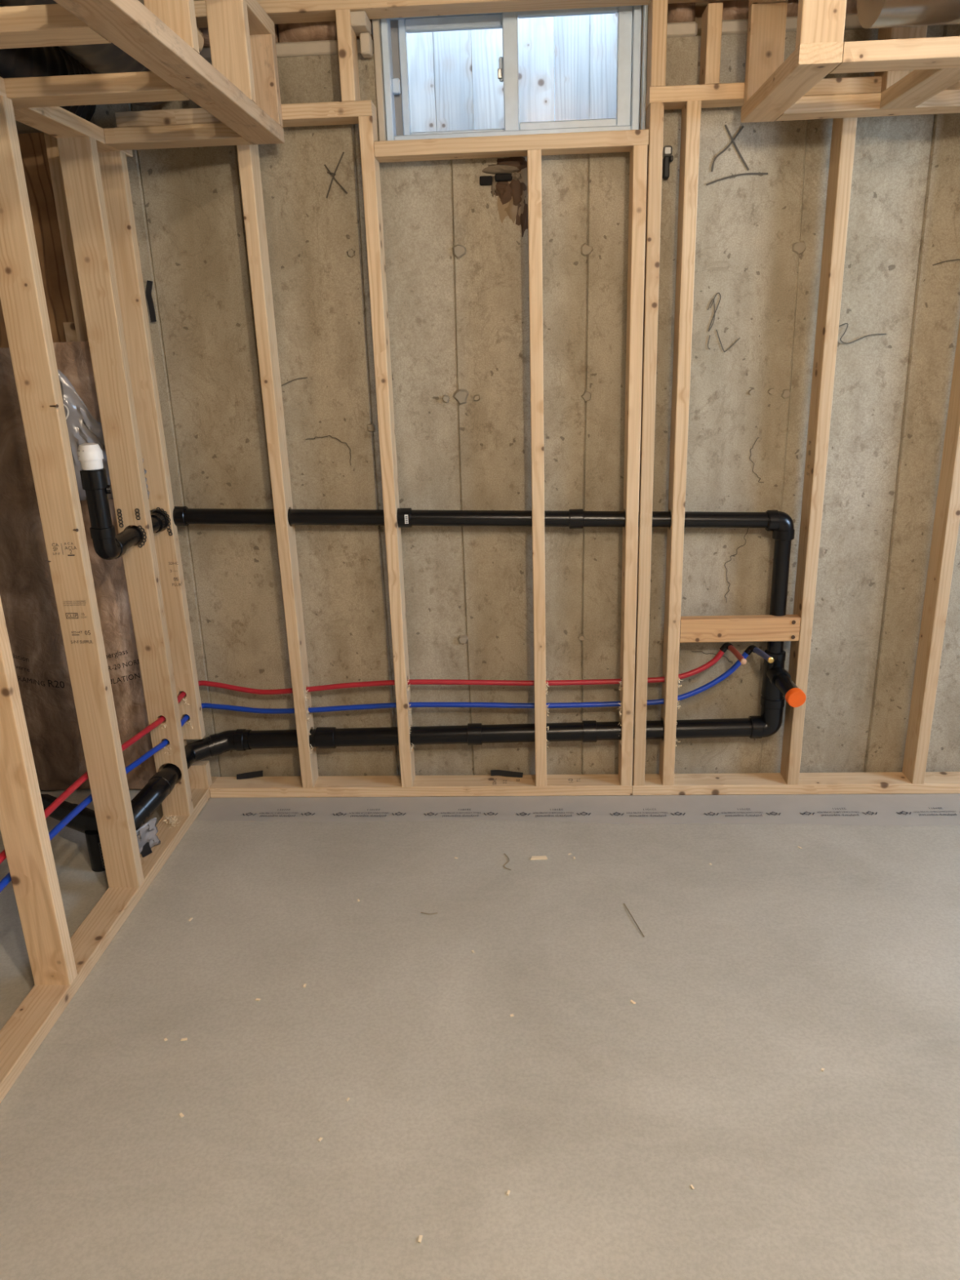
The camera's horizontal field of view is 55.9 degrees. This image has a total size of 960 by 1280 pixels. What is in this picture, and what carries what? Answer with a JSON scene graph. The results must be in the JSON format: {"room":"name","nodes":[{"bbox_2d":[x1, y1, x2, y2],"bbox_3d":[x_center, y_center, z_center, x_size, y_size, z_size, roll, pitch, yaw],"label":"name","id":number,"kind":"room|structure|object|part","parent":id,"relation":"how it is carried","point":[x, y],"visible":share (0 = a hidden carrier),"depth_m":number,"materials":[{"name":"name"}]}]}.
{"room":"building under construction","nodes":[
{"label":"building under construction","id":0,"kind":"room"},
{"bbox_2d":[0,120,74,347],"bbox_3d":[-1.819,-0.767,3.029,1.470,2.600,0.060,-1,18,3],"label":"wall","id":1,"kind":"structure","parent":0,"point":[32,145],"depth_m":2.81,"materials":[{"name":"brown wood"}]},
{"bbox_2d":[0,788,959,1279],"bbox_3d":[0.291,1.491,0.364,5.900,0.150,6.700,-1,18,3],"label":"floor","id":2,"kind":"structure","parent":0,"point":[773,963],"depth_m":1.93,"materials":[{"name":"concrete"}]},
{"bbox_2d":[0,347,90,790],"bbox_3d":[-1.562,-0.167,2.941,0.495,1.480,0.131,-1,18,3],"label":"insulation batt","id":3,"kind":"object","parent":2,"relation":"on","point":[27,594],"visible":0.55,"depth_m":2.95,"materials":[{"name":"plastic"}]},
{"bbox_2d":[12,653,29,662],"bbox_3d":[-1.556,0.040,2.940,0.178,0.069,0.001,-1,18,3],"label":"print","id":4,"kind":"object","parent":3,"relation":"attached to","point":[13,653],"depth_m":2.94},
{"bbox_2d":[17,675,44,685],"bbox_3d":[-1.545,0.118,2.965,0.234,0.074,0.001,-1,18,3],"label":"print","id":5,"kind":"object","parent":3,"relation":"attached to","point":[18,676],"depth_m":2.97},
{"bbox_2d":[48,680,64,688],"bbox_3d":[-1.388,0.144,2.966,0.054,0.030,0.001,-1,18,3],"label":"print","id":6,"kind":"object","parent":3,"relation":"attached to","point":[48,680],"depth_m":2.97},
{"bbox_2d":[44,132,88,342],"bbox_3d":[-1.247,-0.516,3.010,0.079,2.100,0.071,-1,18,3],"label":"stud","id":7,"kind":"object","parent":2,"relation":"on","point":[76,331],"visible":0.17,"depth_m":2.75,"materials":[{"name":"brown wood"}]},
{"bbox_2d":[0,76,217,1102],"bbox_3d":[-1.085,0.133,1.135,0.102,2.029,3.689,-1,18,3],"label":"wall","id":8,"kind":"structure","parent":2,"relation":"on","point":[95,173],"depth_m":2.37,"materials":[{"name":"brown wood"}]},
{"bbox_3d":[-1.069,-1.134,1.795,0.088,0.038,0.314,-1,18,3],"label":"plate","id":9,"kind":"part","parent":8,"relation":"part of","materials":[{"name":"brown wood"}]},
{"bbox_2d":[0,3,96,121],"bbox_3d":[-1.177,-1.132,1.340,0.243,0.231,2.471,-1,18,1],"label":"flexible duct","id":10,"kind":"object","parent":8,"relation":"on","point":[42,61],"visible":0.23,"depth_m":2.19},
{"bbox_3d":[-1.045,-1.302,2.302,0.088,0.038,0.571,-1,18,3],"label":"plate","id":11,"kind":"part","parent":8,"relation":"part of","materials":[{"name":"brown wood"}]},
{"bbox_2d":[57,369,149,500],"bbox_3d":[-1.149,-0.632,2.687,0.271,0.435,0.061,-1,18,3],"label":"sheet","id":12,"kind":"object","parent":8,"relation":"hanging from","point":[82,428],"visible":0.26,"depth_m":2.70,"materials":[{"name":"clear plastic"}]},
{"bbox_3d":[-1.054,1.078,1.446,0.089,0.037,3.689,-1,18,3],"label":"plate","id":13,"kind":"part","parent":8,"relation":"part of","materials":[{"name":"brown wood"}]},
{"bbox_2d":[0,0,284,150],"bbox_3d":[-0.869,-1.075,1.204,0.548,0.284,2.598,-1,18,3],"label":"frame","id":14,"kind":"object","parent":8,"relation":"on","point":[240,89],"visible":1,"depth_m":1.94,"materials":[{"name":"brown wood"}]},
{"bbox_2d":[0,0,164,106],"bbox_3d":[-0.882,-1.150,1.278,0.207,0.194,2.392,-2,18,1],"label":"flexible duct","id":15,"kind":"object","parent":14,"relation":"on","point":[107,58],"visible":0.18,"depth_m":2.04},
{"bbox_3d":[-0.644,-1.195,1.153,0.089,0.038,2.598,-1,18,3],"label":"rail","id":16,"kind":"part","parent":14,"relation":"part of","materials":[{"name":"brown wood"}]},
{"bbox_2d":[140,841,151,857],"bbox_3d":[-1.009,0.608,2.722,0.034,0.058,0.085,-9,20,-22],"label":"strip","id":17,"kind":"object","parent":8,"relation":"on","point":[146,850],"visible":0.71,"depth_m":2.70,"materials":[{"name":"black plastic"}]},
{"bbox_2d":[163,814,176,823],"bbox_3d":[-0.991,0.574,2.902,0.035,0.022,0.057,10,21,31],"label":"wood shavings","id":18,"kind":"object","parent":8,"relation":"on","point":[171,818],"visible":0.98,"depth_m":2.90},
{"bbox_2d":[138,0,204,52],"bbox_3d":[-0.719,-1.104,1.173,0.060,0.092,1.971,-1,18,3],"label":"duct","id":19,"kind":"object","parent":8,"relation":"attached to","point":[201,41],"visible":0.07,"depth_m":2.09,"materials":[{"name":"silver metal"}]},
{"bbox_2d":[167,818,179,828],"bbox_3d":[-0.969,0.582,2.870,0.041,0.028,0.048,-12,21,-27],"label":"wood shavings","id":20,"kind":"object","parent":8,"relation":"on","point":[173,820],"visible":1,"depth_m":2.87},
{"bbox_2d":[0,642,746,863],"bbox_3d":[-0.167,0.461,1.877,1.884,0.164,2.376,-1,18,3],"label":"tube","id":21,"kind":"object","parent":8,"relation":"attached to","point":[48,811],"visible":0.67,"depth_m":2.97,"materials":[{"name":"red plastic"}]},
{"bbox_2d":[0,644,773,892],"bbox_3d":[-0.125,0.500,1.888,1.966,0.231,2.376,-1,18,3],"label":"tube","id":22,"kind":"object","parent":8,"relation":"attached to","point":[6,879],"visible":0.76,"depth_m":2.99,"materials":[{"name":"blue plastic"}]},
{"bbox_2d":[53,341,182,789],"bbox_3d":[-1.180,-0.180,2.925,0.260,1.490,0.117,-1,18,3],"label":"plastic sheeting","id":23,"kind":"object","parent":2,"relation":"on","point":[73,359],"visible":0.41,"depth_m":2.95,"materials":[{"name":"plastic"}]},
{"bbox_2d":[106,650,128,657],"bbox_3d":[-1.215,0.055,2.943,0.148,0.044,0.001,-1,18,3],"label":"print","id":24,"kind":"object","parent":23,"relation":"attached to","point":[117,651],"depth_m":2.94},
{"bbox_2d":[107,659,138,671],"bbox_3d":[-1.193,0.089,2.953,0.193,0.059,0.001,-1,18,3],"label":"print","id":25,"kind":"object","parent":23,"relation":"attached to","point":[138,660],"depth_m":2.95},
{"bbox_2d":[111,672,139,684],"bbox_3d":[-1.187,0.132,2.967,0.150,0.051,0.001,-1,18,3],"label":"print","id":26,"kind":"object","parent":23,"relation":"attached to","point":[138,673],"depth_m":2.96},
{"bbox_2d":[417,1235,422,1243],"bbox_3d":[-0.103,1.030,1.557,0.006,0.002,0.013,1,18,9],"label":"chip","id":27,"kind":"object","parent":2,"relation":"on","point":[420,1239],"visible":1,"depth_m":1.56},
{"bbox_2d":[40,443,805,871],"bbox_3d":[-0.712,0.012,2.727,3.391,1.241,0.546,-1,18,3],"label":"drain pipe","id":28,"kind":"object","parent":2,"relation":"on","point":[777,682],"visible":0.88,"depth_m":2.81,"materials":[{"name":"black plastic"}]},
{"bbox_2d":[84,488,160,549],"bbox_3d":[-1.014,-0.385,2.607,0.054,0.232,0.408,-1,18,3],"label":"pipe","id":29,"kind":"object","parent":28,"relation":"attached to","point":[103,534],"depth_m":2.43,"materials":[{"name":"black plastic"}]},
{"bbox_2d":[136,817,160,854],"bbox_3d":[-1.009,0.591,2.698,0.019,0.096,0.118,12,23,36],"label":"wrap","id":30,"kind":"object","parent":28,"relation":"attached to","point":[147,833],"visible":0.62,"depth_m":2.71,"materials":[{"name":"white plastic"}]},
{"bbox_3d":[0.957,0.149,2.816,0.050,0.065,0.142,-3,18,-3],"label":"trap arm","id":31,"kind":"part","parent":28,"relation":"part of","materials":[{"name":"black plastic"}]},
{"bbox_2d":[115,0,959,797],"bbox_3d":[1.174,-0.607,2.670,4.280,2.334,0.106,-1,18,3],"label":"wall","id":32,"kind":"structure","parent":2,"relation":"on","point":[351,109],"depth_m":2.68,"materials":[{"name":"brown wood"}]},
{"bbox_3d":[-0.640,-1.438,2.491,0.702,0.038,0.089,-1,18,3],"label":"plate","id":33,"kind":"part","parent":32,"relation":"part of","materials":[{"name":"brown wood"}]},
{"bbox_2d":[236,770,262,779],"bbox_3d":[-0.806,0.474,3.170,0.092,0.024,0.020,-3,18,-5],"label":"strip","id":34,"kind":"object","parent":32,"relation":"on","point":[254,774],"visible":1,"depth_m":3.17,"materials":[{"name":"black plastic"}]},
{"bbox_2d":[350,10,371,35],"bbox_3d":[-0.323,-1.646,2.418,0.052,0.034,0.090,-1,18,3],"label":"block","id":35,"kind":"object","parent":32,"relation":"attached to","point":[360,21],"visible":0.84,"depth_m":2.38,"materials":[{"name":"beige wood"}]},
{"bbox_3d":[-0.206,0.501,3.112,1.440,0.037,0.089,-1,18,3],"label":"plate","id":36,"kind":"part","parent":32,"relation":"part of","materials":[{"name":"brown wood"}]},
{"bbox_3d":[-0.198,-1.680,2.390,1.282,0.038,0.089,-1,18,3],"label":"plate","id":37,"kind":"part","parent":32,"relation":"part of","materials":[{"name":"brown wood"}]},
{"bbox_2d":[490,769,523,777],"bbox_3d":[0.092,0.462,3.120,0.112,0.024,0.022,0,18,6],"label":"strip","id":38,"kind":"object","parent":32,"relation":"on","point":[493,772],"visible":1,"depth_m":3.12,"materials":[{"name":"black plastic"}]},
{"bbox_3d":[0.084,-1.354,2.484,0.740,0.038,0.089,-1,18,3],"label":"sill plate","id":39,"kind":"part","parent":32,"relation":"part of","materials":[{"name":"brown wood"}]},
{"bbox_3d":[1.881,-1.711,2.279,2.794,0.038,0.089,-1,18,3],"label":"plate","id":40,"kind":"part","parent":32,"relation":"part of","materials":[{"name":"brown wood"}]},
{"bbox_3d":[1.930,0.470,2.998,2.838,0.037,0.089,-1,18,3],"label":"plate","id":41,"kind":"part","parent":32,"relation":"part of","materials":[{"name":"brown wood"}]},
{"bbox_3d":[1.867,-1.475,2.357,2.838,0.038,0.089,-1,18,3],"label":"plate","id":42,"kind":"part","parent":32,"relation":"part of","materials":[{"name":"brown wood"}]},
{"bbox_2d":[740,0,959,122],"bbox_3d":[1.969,-1.469,2.023,2.597,0.344,0.536,-1,18,3],"label":"frame","id":43,"kind":"object","parent":32,"relation":"attached to","point":[917,69],"visible":0.98,"depth_m":2.13,"materials":[{"name":"brown wood"}]},
{"bbox_3d":[0.720,-1.558,2.075,0.089,0.038,0.496,-1,18,3],"label":"rail","id":44,"kind":"part","parent":43,"relation":"part of","materials":[{"name":"brown wood"}]},
{"bbox_3d":[0.722,-1.305,2.138,0.089,0.038,0.536,-1,18,3],"label":"rail","id":45,"kind":"part","parent":43,"relation":"part of","materials":[{"name":"brown wood"}]},
{"bbox_3d":[2.030,-1.395,2.282,2.506,0.038,0.086,-1,18,3],"label":"rail","id":46,"kind":"part","parent":43,"relation":"part of","materials":[{"name":"brown wood"}]},
{"bbox_3d":[2.009,-1.254,1.856,2.506,0.038,0.089,-1,18,3],"label":"rail","id":47,"kind":"part","parent":43,"relation":"part of","materials":[{"name":"brown wood"}]},
{"bbox_2d":[857,0,959,29],"bbox_3d":[2.017,-1.467,1.946,2.338,0.188,0.192,-2,18,1],"label":"duct","id":48,"kind":"object","parent":32,"relation":"attached to","point":[872,14],"visible":1,"depth_m":1.95,"materials":[{"name":"silver metal"}]},
{"bbox_2d":[530,855,547,859],"bbox_3d":[0.175,0.647,2.688,0.050,0.004,0.014,-2,18,0],"label":"chip","id":49,"kind":"object","parent":2,"relation":"on","point":[543,857],"visible":1,"depth_m":2.69,"materials":[{"name":"beige wood"}]},
{"bbox_2d":[195,793,959,826],"bbox_3d":[1.168,0.544,2.904,4.200,0.004,0.206,-1,18,3],"label":"strip","id":50,"kind":"object","parent":2,"relation":"on","point":[865,810],"visible":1,"depth_m":2.96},
{"bbox_2d":[441,812,480,813],"bbox_3d":[-0.063,0.565,2.957,0.130,0.001,0.009,-1,18,3],"label":"print","id":51,"kind":"object","parent":50,"relation":"on","point":[443,812],"depth_m":2.96},
{"bbox_2d":[515,812,530,815],"bbox_3d":[0.139,0.565,2.937,0.044,0.001,0.028,7,20,24],"label":"print","id":52,"kind":"object","parent":50,"relation":"on","point":[517,813],"depth_m":2.94},
{"bbox_2d":[632,814,666,816],"bbox_3d":[0.538,0.563,2.902,0.116,0.001,0.017,-1,18,3],"label":"print","id":53,"kind":"object","parent":50,"relation":"on","point":[639,815],"depth_m":2.90},
{"bbox_2d":[724,813,762,817],"bbox_3d":[0.839,0.559,2.884,0.116,0.001,0.017,-1,18,3],"label":"print","id":54,"kind":"object","parent":50,"relation":"on","point":[738,814],"depth_m":2.88},
{"bbox_2d":[817,811,858,813],"bbox_3d":[1.141,0.549,2.886,0.130,0.001,0.009,-1,18,3],"label":"print","id":55,"kind":"object","parent":50,"relation":"on","point":[818,811],"depth_m":2.89},
{"bbox_2d":[918,813,956,815],"bbox_3d":[1.442,0.550,2.852,0.116,0.001,0.017,-1,18,3],"label":"print","id":56,"kind":"object","parent":50,"relation":"on","point":[931,813],"depth_m":2.85},
{"bbox_2d":[623,902,644,937],"bbox_3d":[0.406,0.737,2.390,0.003,0.005,0.150,-5,19,-10],"label":"straw","id":57,"kind":"object","parent":2,"relation":"on","point":[624,903],"visible":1,"depth_m":2.38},
{"bbox_2d":[89,24,959,777],"bbox_3d":[1.133,-0.607,2.849,4.432,2.226,0.221,-1,18,3],"label":"wall","id":58,"kind":"structure","parent":0,"point":[455,231],"depth_m":2.77,"materials":[{"name":"concrete"}]},
{"bbox_2d":[146,280,156,322],"bbox_3d":[-0.983,-1.013,2.707,0.024,0.117,0.010,-1,18,3],"label":"strip","id":59,"kind":"object","parent":58,"relation":"attached to","point":[149,283],"visible":1,"depth_m":2.71,"materials":[{"name":"black plastic"}]},
{"bbox_2d":[199,38,373,61],"bbox_3d":[-0.610,-1.646,2.556,0.640,0.034,0.124,-1,18,3],"label":"strip","id":60,"kind":"object","parent":58,"relation":"on","point":[323,47],"visible":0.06,"depth_m":2.49,"materials":[{"name":"beige wood"}]},
{"bbox_2d":[198,24,279,46],"bbox_3d":[-0.752,-1.705,2.549,0.360,0.086,0.113,-1,18,3],"label":"insulation batt","id":61,"kind":"object","parent":60,"relation":"on","point":[204,31],"visible":0.04,"depth_m":2.52,"materials":[{"name":"fabric"}]},
{"bbox_2d":[277,18,373,42],"bbox_3d":[-0.435,-1.709,2.531,0.265,0.086,0.115,-1,18,3],"label":"insulation batt","id":62,"kind":"object","parent":60,"relation":"on","point":[326,30],"visible":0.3,"depth_m":2.50,"materials":[{"name":"fabric"}]},
{"bbox_2d":[193,0,709,38],"bbox_3d":[1.089,-1.857,2.459,4.430,0.394,0.180,-1,18,3],"label":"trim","id":63,"kind":"structure","parent":58,"relation":"on","point":[700,7],"depth_m":2.54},
{"bbox_2d":[480,175,492,185],"bbox_3d":[0.017,-1.306,2.576,0.035,0.023,0.022,-1,18,3],"label":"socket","id":64,"kind":"object","parent":58,"relation":"attached to","point":[484,180],"depth_m":2.57,"materials":[{"name":"black plastic"}]},
{"bbox_2d":[494,173,512,182],"bbox_3d":[0.067,-1.312,2.569,0.049,0.019,0.028,-1,18,3],"label":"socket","id":65,"kind":"object","parent":58,"relation":"attached to","point":[499,177],"depth_m":2.56,"materials":[{"name":"black plastic"}]},
{"bbox_2d":[372,4,648,141],"bbox_3d":[0.083,-1.583,2.532,0.741,0.362,0.146,-1,18,3],"label":"window","id":66,"kind":"structure","parent":58,"relation":"in","point":[389,34],"depth_m":2.52,"materials":[{"name":"white plastic"}]},
{"bbox_2d":[359,31,373,57],"bbox_3d":[-0.309,-1.613,2.455,0.028,0.051,0.040,-1,18,3],"label":"block","id":67,"kind":"object","parent":66,"relation":"attached to","point":[366,42],"visible":1,"depth_m":2.44,"materials":[{"name":"beige wood"}]},
{"bbox_3d":[-0.062,-1.591,2.565,0.325,0.298,0.026,-1,18,3],"label":"sliding sash","id":68,"kind":"part","parent":66,"relation":"part of","materials":[{"name":"glass"}]},
{"bbox_3d":[0.056,-1.584,2.534,0.012,0.025,0.010,-1,18,3],"label":"latch lever","id":69,"kind":"part","parent":66,"relation":"part of","materials":[{"name":"metal"}]},
{"bbox_3d":[0.242,-1.585,2.516,0.355,0.298,0.026,-1,18,3],"label":"fixed sash","id":70,"kind":"part","parent":66,"relation":"part of","materials":[{"name":"glass"}]},
{"bbox_3d":[0.446,-1.570,2.457,0.009,0.362,0.027,-1,18,3],"label":"trim","id":71,"kind":"part","parent":66,"relation":"part of","materials":[{"name":"white plastic"}]},
{"bbox_2d":[662,145,673,179],"bbox_3d":[0.523,-1.332,2.525,0.028,0.082,0.032,-1,18,3],"label":"bracket","id":72,"kind":"object","parent":58,"relation":"attached to","point":[667,149],"visible":0.98,"depth_m":2.52,"materials":[{"name":"metal"}]},
{"bbox_2d":[666,21,697,37],"bbox_3d":[0.541,-1.663,2.495,0.093,0.034,0.124,-1,18,3],"label":"strip","id":73,"kind":"object","parent":58,"relation":"on","point":[679,28],"visible":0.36,"depth_m":2.44,"materials":[{"name":"beige wood"}]},
{"bbox_2d":[666,2,695,22],"bbox_3d":[0.549,-1.726,2.487,0.085,0.086,0.099,-1,18,3],"label":"insulation batt","id":74,"kind":"object","parent":73,"relation":"on","point":[677,12],"visible":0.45,"depth_m":2.46,"materials":[{"name":"fabric"}]},
{"bbox_2d":[721,13,864,35],"bbox_3d":[1.172,-1.673,2.461,1.070,0.034,0.124,-1,18,3],"label":"strip","id":75,"kind":"object","parent":58,"relation":"on","point":[851,20],"visible":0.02,"depth_m":2.42,"materials":[{"name":"beige wood"}]},
{"bbox_2d":[709,0,798,20],"bbox_3d":[0.771,-1.728,2.470,0.270,0.086,0.109,-1,18,3],"label":"insulation batt","id":76,"kind":"object","parent":75,"relation":"on","point":[735,9],"visible":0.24,"depth_m":2.45,"materials":[{"name":"fabric"}]},
{"bbox_2d":[845,0,857,13],"bbox_3d":[1.140,-1.734,2.450,0.430,0.086,0.110,-1,18,3],"label":"insulation batt","id":77,"kind":"object","parent":75,"relation":"on","point":[851,5],"visible":0.06,"depth_m":2.44,"materials":[{"name":"plastic"}]},
{"label":"outside","id":78,"kind":"structure","parent":0,"visible":0},
{"bbox_3d":[0.453,-1.482,4.238,6.100,0.060,2.870,-1,18,3],"label":"ground","id":79,"kind":"structure","parent":78,"visible":0},
{"bbox_2d":[406,13,617,132],"bbox_3d":[0.188,-2.149,3.186,3.002,1.900,0.070,-1,18,3],"label":"fence","id":80,"kind":"object","parent":79,"relation":"on","point":[570,61],"visible":0.09,"depth_m":3.21,"materials":[{"name":"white wood"}]}
]}

